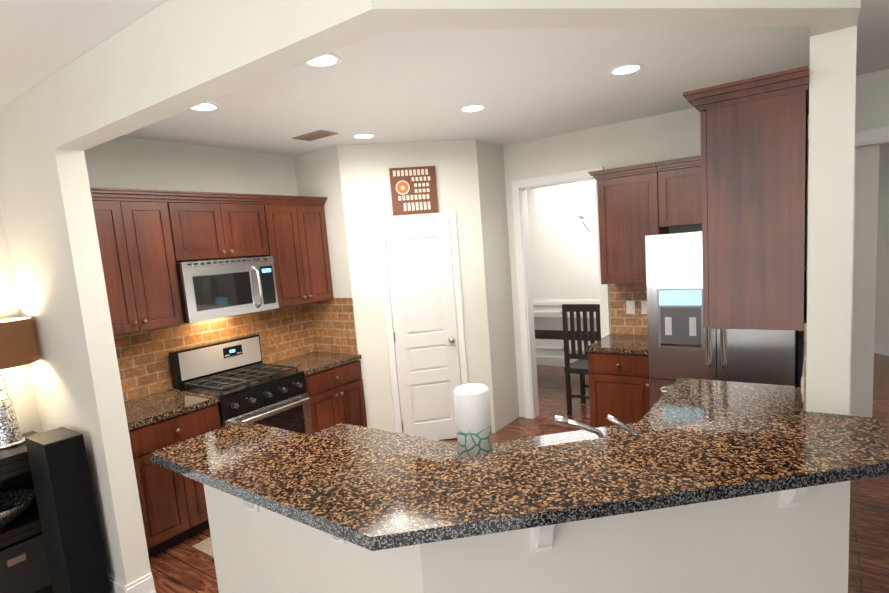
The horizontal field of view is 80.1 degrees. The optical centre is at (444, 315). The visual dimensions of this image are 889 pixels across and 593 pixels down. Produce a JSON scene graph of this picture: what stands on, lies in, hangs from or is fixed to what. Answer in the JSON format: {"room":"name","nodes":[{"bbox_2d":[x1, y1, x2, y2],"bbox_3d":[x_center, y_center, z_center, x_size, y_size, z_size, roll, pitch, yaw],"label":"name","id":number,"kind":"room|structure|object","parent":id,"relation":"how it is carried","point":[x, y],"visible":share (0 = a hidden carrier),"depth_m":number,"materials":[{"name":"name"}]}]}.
{"room":"kitchen","nodes":[
{"label":"kitchen","id":0,"kind":"room"},
{"bbox_2d":[0,81,150,584],"bbox_3d":[-2.150,0.217,3.028,0.880,2.756,0.130,1,9,35],"label":"wall","id":1,"kind":"structure","parent":0,"point":[50,225],"depth_m":2.83,"materials":[{"name":"paint"}]},
{"bbox_2d":[43,0,860,150],"bbox_3d":[-0.277,-1.051,2.157,3.159,0.316,1.238,1,9,35],"label":"header","id":2,"kind":"object","parent":1,"relation":"attached to","point":[166,59],"visible":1,"depth_m":1.69,"materials":[{"name":"paint"}]},
{"bbox_2d":[0,136,297,433],"bbox_3d":[-2.970,0.312,2.782,0.175,2.756,8.770,1,9,35],"label":"wall","id":3,"kind":"structure","parent":0,"point":[124,162],"depth_m":3.89,"materials":[{"name":"paint"}]},
{"bbox_2d":[90,187,333,335],"bbox_3d":[-1.777,-0.447,4.036,0.402,0.915,2.114,1,9,35],"label":"upper cabinet","id":4,"kind":"object","parent":3,"relation":"attached to","point":[148,239],"visible":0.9,"depth_m":3.72,"materials":[{"name":"brown wood"}]},
{"bbox_2d":[176,256,278,322],"bbox_3d":[-1.714,-0.213,4.061,0.460,0.425,0.754,1,9,35],"label":"microwave","id":5,"kind":"object","parent":4,"relation":"attached to","point":[212,289],"visible":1,"depth_m":3.91,"materials":[{"name":"silver metal"}]},
{"bbox_2d":[114,298,357,400],"bbox_3d":[-1.648,0.270,4.082,0.578,0.555,2.128,1,9,35],"label":"backsplash","id":6,"kind":"structure","parent":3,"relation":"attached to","point":[143,360],"depth_m":4.52,"materials":[{"name":"brown brick"}]},
{"bbox_2d":[294,139,518,439],"bbox_3d":[-0.271,-0.218,5.272,1.450,2.756,1.510,1,9,35],"label":"wall","id":7,"kind":"structure","parent":0,"point":[351,183],"depth_m":4.82,"materials":[{"name":"paint"}]},
{"bbox_2d":[389,166,438,214],"bbox_3d":[-0.271,-1.111,4.703,0.297,0.408,0.297,1,9,35],"label":"coffee sign","id":8,"kind":"object","parent":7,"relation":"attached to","point":[413,190],"visible":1,"depth_m":4.70,"materials":[{"name":"brown wood"}]},
{"bbox_2d":[376,212,467,433],"bbox_3d":[-0.175,0.144,4.878,0.525,2.125,0.525,1,9,35],"label":"door frame","id":9,"kind":"structure","parent":7,"relation":"attached to","point":[450,216],"depth_m":4.83,"materials":[{"name":"white wood"}]},
{"bbox_2d":[384,219,460,439],"bbox_3d":[-0.167,0.169,4.876,0.446,2.050,0.431,1,9,35],"label":"pantry door","id":10,"kind":"structure","parent":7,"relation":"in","point":[420,273],"depth_m":4.86,"materials":[{"name":"white wood"}]},
{"bbox_2d":[0,0,888,155],"bbox_3d":[2.110,-1.577,3.321,14.500,0.060,16.000,1,9,35],"label":"ceiling","id":11,"kind":"structure","parent":0,"point":[424,85],"depth_m":3.03,"materials":[{"name":"white paint"}]},
{"bbox_2d":[189,102,219,111],"bbox_3d":[-1.446,-1.245,3.159,0.196,0.007,0.196,1,9,35],"label":"recessed light","id":12,"kind":"object","parent":11,"relation":"in","point":[206,106],"visible":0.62,"depth_m":3.18,"materials":[{"name":"white"}]},
{"bbox_2d":[292,130,337,140],"bbox_3d":[-1.012,-1.403,4.136,0.330,0.010,0.180,1,9,35],"label":"ceiling vent","id":13,"kind":"object","parent":11,"relation":"in","point":[315,135],"visible":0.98,"depth_m":4.11,"materials":[{"name":"beige metal"}]},
{"bbox_2d":[304,53,341,67],"bbox_3d":[-0.596,-1.234,2.560,0.196,0.007,0.196,1,9,35],"label":"recessed light","id":14,"kind":"object","parent":11,"relation":"in","point":[328,60],"visible":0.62,"depth_m":2.58,"materials":[{"name":"white"}]},
{"bbox_2d":[352,133,375,138],"bbox_3d":[-0.652,-1.451,4.282,0.196,0.007,0.196,1,9,35],"label":"recessed light","id":15,"kind":"object","parent":11,"relation":"in","point":[363,136],"visible":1,"depth_m":4.27,"materials":[{"name":"white"}]},
{"bbox_2d":[459,104,486,111],"bbox_3d":[0.198,-1.440,3.683,0.196,0.007,0.196,1,9,35],"label":"recessed light","id":16,"kind":"object","parent":11,"relation":"in","point":[474,108],"visible":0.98,"depth_m":3.67,"materials":[{"name":"white"}]},
{"bbox_2d":[577,206,596,231],"bbox_3d":[1.793,-1.403,5.964,0.641,0.907,0.612,1,9,35],"label":"chandelier","id":17,"kind":"object","parent":11,"relation":"hanging from","point":[581,216],"visible":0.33,"depth_m":5.93,"materials":[{"name":"silver metal"}]},
{"bbox_2d":[608,63,643,75],"bbox_3d":[1.056,-1.429,3.078,0.196,0.007,0.196,1,9,35],"label":"recessed light","id":18,"kind":"object","parent":11,"relation":"in","point":[625,69],"visible":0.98,"depth_m":3.07,"materials":[{"name":"white"}]},
{"bbox_2d":[107,343,888,592],"bbox_3d":[1.278,1.283,3.005,6.535,0.125,13.690,1,9,35],"label":"baseboard","id":19,"kind":"structure","parent":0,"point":[144,584],"depth_m":2.95,"materials":[{"name":"white wood"}]},
{"bbox_2d":[149,353,888,592],"bbox_3d":[2.327,1.208,3.680,14.500,0.060,16.000,1,9,35],"label":"floor","id":20,"kind":"structure","parent":0,"point":[184,566],"depth_m":3.38,"materials":[{"name":"brown wood"}]},
{"bbox_2d":[0,431,52,592],"bbox_3d":[-2.954,1.321,2.266,0.458,0.890,2.255,1,9,35],"label":"console","id":21,"kind":"object","parent":20,"relation":"on","point":[24,567],"visible":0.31,"depth_m":2.88,"materials":[{"name":"black wood"}]},
{"bbox_2d":[0,489,34,528],"bbox_3d":[-2.481,1.107,2.931,0.370,0.137,0.370,1,9,35],"label":"bowl","id":22,"kind":"object","parent":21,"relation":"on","point":[15,503],"visible":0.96,"depth_m":3.04,"materials":[{"name":"ceramic"}]},
{"bbox_2d":[0,317,38,449],"bbox_3d":[-2.509,0.375,2.964,0.344,0.732,0.410,1,9,35],"label":"lamp","id":23,"kind":"object","parent":21,"relation":"on","point":[18,346],"visible":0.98,"depth_m":2.95,"materials":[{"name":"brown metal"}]},
{"bbox_2d":[25,427,109,592],"bbox_3d":[-2.044,1.125,2.881,0.290,0.980,0.203,1,9,35],"label":"speaker","id":24,"kind":"object","parent":20,"relation":"on","point":[59,468],"visible":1,"depth_m":2.79},
{"bbox_2d":[192,537,213,557],"bbox_3d":[-0.880,1.408,3.785,0.860,0.010,1.450,1,9,35],"label":"kitchen rug","id":25,"kind":"object","parent":20,"relation":"on","point":[205,546],"visible":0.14,"depth_m":3.43,"materials":[{"name":"beige fabric"}]},
{"bbox_2d":[169,334,312,434],"bbox_3d":[-1.522,0.814,4.124,0.688,1.200,0.746,1,9,35],"label":"range","id":26,"kind":"object","parent":20,"relation":"on","point":[238,379],"visible":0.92,"depth_m":4.05,"materials":[{"name":"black metal"}]},
{"bbox_2d":[124,351,366,557],"bbox_3d":[-1.562,0.958,4.141,0.646,0.915,2.113,1,9,35],"label":"base cabinet","id":27,"kind":"object","parent":20,"relation":"on","point":[173,508],"depth_m":3.51,"materials":[{"name":"brown wood"}]},
{"bbox_2d":[311,378,802,461],"bbox_3d":[0.542,0.985,2.661,2.073,0.915,2.117,1,9,35],"label":"countertop","id":28,"kind":"structure","parent":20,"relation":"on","point":[683,401],"depth_m":2.60,"materials":[{"name":"brown stone"}]},
{"bbox_2d":[454,384,492,457],"bbox_3d":[0.120,0.454,2.166,0.144,0.325,0.144,1,9,35],"label":"paper towel","id":29,"kind":"object","parent":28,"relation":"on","point":[473,419],"visible":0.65,"depth_m":2.10,"materials":[{"name":"white paper"}]},
{"bbox_2d":[554,415,632,437],"bbox_3d":[0.600,0.487,2.044,0.322,0.217,0.148,1,9,35],"label":"faucet","id":30,"kind":"object","parent":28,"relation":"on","point":[562,420],"visible":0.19,"depth_m":2.04,"materials":[{"name":"silver metal"}]},
{"bbox_2d":[534,317,596,340],"bbox_3d":[1.501,0.483,6.514,1.570,0.780,0.950,1,9,35],"label":"dining table","id":31,"kind":"object","parent":20,"relation":"on","point":[548,327],"visible":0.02,"depth_m":6.21,"materials":[{"name":"black wood"}]},
{"bbox_2d":[562,304,600,413],"bbox_3d":[1.546,0.426,5.475,0.470,1.150,0.450,1,9,35],"label":"dining chair","id":32,"kind":"object","parent":20,"relation":"on","point":[579,366],"visible":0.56,"depth_m":5.34,"materials":[{"name":"black wood"}]},
{"bbox_2d":[586,334,649,427],"bbox_3d":[1.579,0.669,4.489,0.517,0.915,0.646,1,9,35],"label":"base cabinet","id":33,"kind":"object","parent":20,"relation":"on","point":[618,371],"depth_m":4.26,"materials":[{"name":"brown wood"}]},
{"bbox_2d":[645,231,797,408],"bbox_3d":[2.073,0.265,3.918,0.896,1.785,0.865,1,9,35],"label":"fridge","id":34,"kind":"object","parent":20,"relation":"on","point":[683,342],"visible":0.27,"depth_m":3.67,"materials":[{"name":"grey metal"}]},
{"bbox_2d":[203,481,849,592],"bbox_3d":[0.267,1.004,2.150,2.219,1.050,1.238,1,9,35],"label":"wall","id":35,"kind":"structure","parent":0,"point":[761,543],"depth_m":1.75,"materials":[{"name":"paint"}]},
{"bbox_2d":[236,497,259,512],"bbox_3d":[-0.779,0.671,1.982,0.068,0.183,0.128,1,9,35],"label":"corbel","id":36,"kind":"object","parent":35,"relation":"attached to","point":[250,506],"visible":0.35,"depth_m":2.01,"materials":[{"name":"white wood"}]},
{"bbox_2d":[322,531,345,544],"bbox_3d":[-0.398,0.676,1.713,0.068,0.183,0.128,1,9,35],"label":"corbel","id":37,"kind":"object","parent":35,"relation":"attached to","point":[337,539],"visible":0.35,"depth_m":1.75,"materials":[{"name":"white wood"}]},
{"bbox_2d":[149,409,888,550],"bbox_3d":[0.185,0.478,2.001,2.363,0.039,1.490,1,9,35],"label":"bar","id":38,"kind":"object","parent":35,"relation":"on","point":[371,499],"visible":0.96,"depth_m":1.65,"materials":[{"name":"brown stone"}]},
{"bbox_2d":[529,524,554,552],"bbox_3d":[0.301,0.640,1.567,0.130,0.183,0.130,1,9,35],"label":"corbel","id":39,"kind":"object","parent":38,"relation":"hanging from","point":[541,538],"visible":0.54,"depth_m":1.58,"materials":[{"name":"white wood"}]},
{"bbox_2d":[779,487,807,507],"bbox_3d":[1.157,0.555,1.710,0.130,0.183,0.130,1,9,35],"label":"corbel","id":40,"kind":"object","parent":38,"relation":"hanging from","point":[791,497],"visible":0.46,"depth_m":1.74,"materials":[{"name":"white wood"}]},
{"bbox_2d":[503,69,888,416],"bbox_3d":[2.866,-0.285,3.897,5.260,2.756,0.130,1,9,35],"label":"wall","id":41,"kind":"structure","parent":0,"point":[667,136],"depth_m":4.54,"materials":[{"name":"paint"}]},
{"bbox_2d":[511,167,609,418],"bbox_3d":[1.158,-0.132,5.118,0.908,2.405,0.154,1,9,35],"label":"door frame","id":42,"kind":"structure","parent":41,"relation":"attached to","point":[520,187],"depth_m":5.24,"materials":[{"name":"white wood"}]},
{"bbox_2d":[609,283,647,334],"bbox_3d":[1.723,-0.067,4.660,0.524,0.555,0.008,1,9,35],"label":"backsplash","id":43,"kind":"structure","parent":41,"relation":"attached to","point":[623,321],"depth_m":4.72,"materials":[{"name":"brown brick"}]},
{"bbox_2d":[626,301,646,313],"bbox_3d":[1.696,-0.071,4.667,0.174,0.108,0.009,1,9,35],"label":"outlet plates","id":44,"kind":"object","parent":43,"relation":"attached to","point":[630,307],"visible":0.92,"depth_m":4.68,"materials":[{"name":"white plastic"}]},
{"bbox_2d":[588,139,808,283],"bbox_3d":[1.949,-0.739,4.130,1.517,0.935,0.402,1,9,35],"label":"upper cabinet","id":45,"kind":"object","parent":41,"relation":"attached to","point":[638,203],"visible":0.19,"depth_m":4.22,"materials":[{"name":"brown wood"}]},
{"bbox_2d":[855,126,888,147],"bbox_3d":[3.898,-0.087,3.190,2.494,2.385,0.154,1,9,35],"label":"door frame","id":46,"kind":"structure","parent":41,"relation":"attached to","point":[872,137],"depth_m":3.60,"materials":[{"name":"white"}]},
{"bbox_2d":[527,145,879,416],"bbox_3d":[1.735,-0.482,6.109,4.900,2.756,2.210,1,9,35],"label":"wall","id":47,"kind":"structure","parent":0,"point":[564,252],"depth_m":7.08,"materials":[{"name":"white paint"}]},
{"bbox_2d":[533,301,599,366],"bbox_3d":[2.356,0.273,7.004,4.640,0.940,0.020,1,9,35],"label":"trim","id":48,"kind":"structure","parent":47,"relation":"attached to","point":[550,361],"depth_m":7.56,"materials":[{"name":"white wood"}]},
{"bbox_2d":[806,26,856,414],"bbox_3d":[2.094,-0.098,2.910,0.130,2.756,2.402,1,9,35],"label":"wall","id":49,"kind":"structure","parent":0,"point":[832,85],"depth_m":1.89,"materials":[{"name":"paint"}]},
{"bbox_2d":[683,65,808,330],"bbox_3d":[1.313,-0.449,2.261,0.402,0.935,0.662,1,9,35],"label":"upper cabinet","id":50,"kind":"object","parent":49,"relation":"attached to","point":[754,159],"visible":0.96,"depth_m":2.01,"materials":[{"name":"brown wood"}]},
{"bbox_2d":[803,306,806,410],"bbox_3d":[1.658,0.227,2.418,0.008,0.555,1.010,1,9,35],"label":"backsplash","id":51,"kind":"structure","parent":49,"relation":"attached to","point":[805,353],"depth_m":2.00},
{"bbox_2d":[801,362,803,401],"bbox_3d":[1.505,0.260,2.217,0.009,0.115,0.332,1,9,35],"label":"outlet plates","id":52,"kind":"object","parent":51,"relation":"attached to","point":[802,385],"visible":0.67,"depth_m":2.08,"materials":[{"name":"white plastic"}]},
{"bbox_2d":[874,143,888,345],"bbox_3d":[5.757,-0.800,6.150,3.062,2.756,3.062,1,9,35],"label":"wall","id":53,"kind":"structure","parent":0,"point":[881,336],"depth_m":6.74,"materials":[{"name":"white paint"}]}
]}

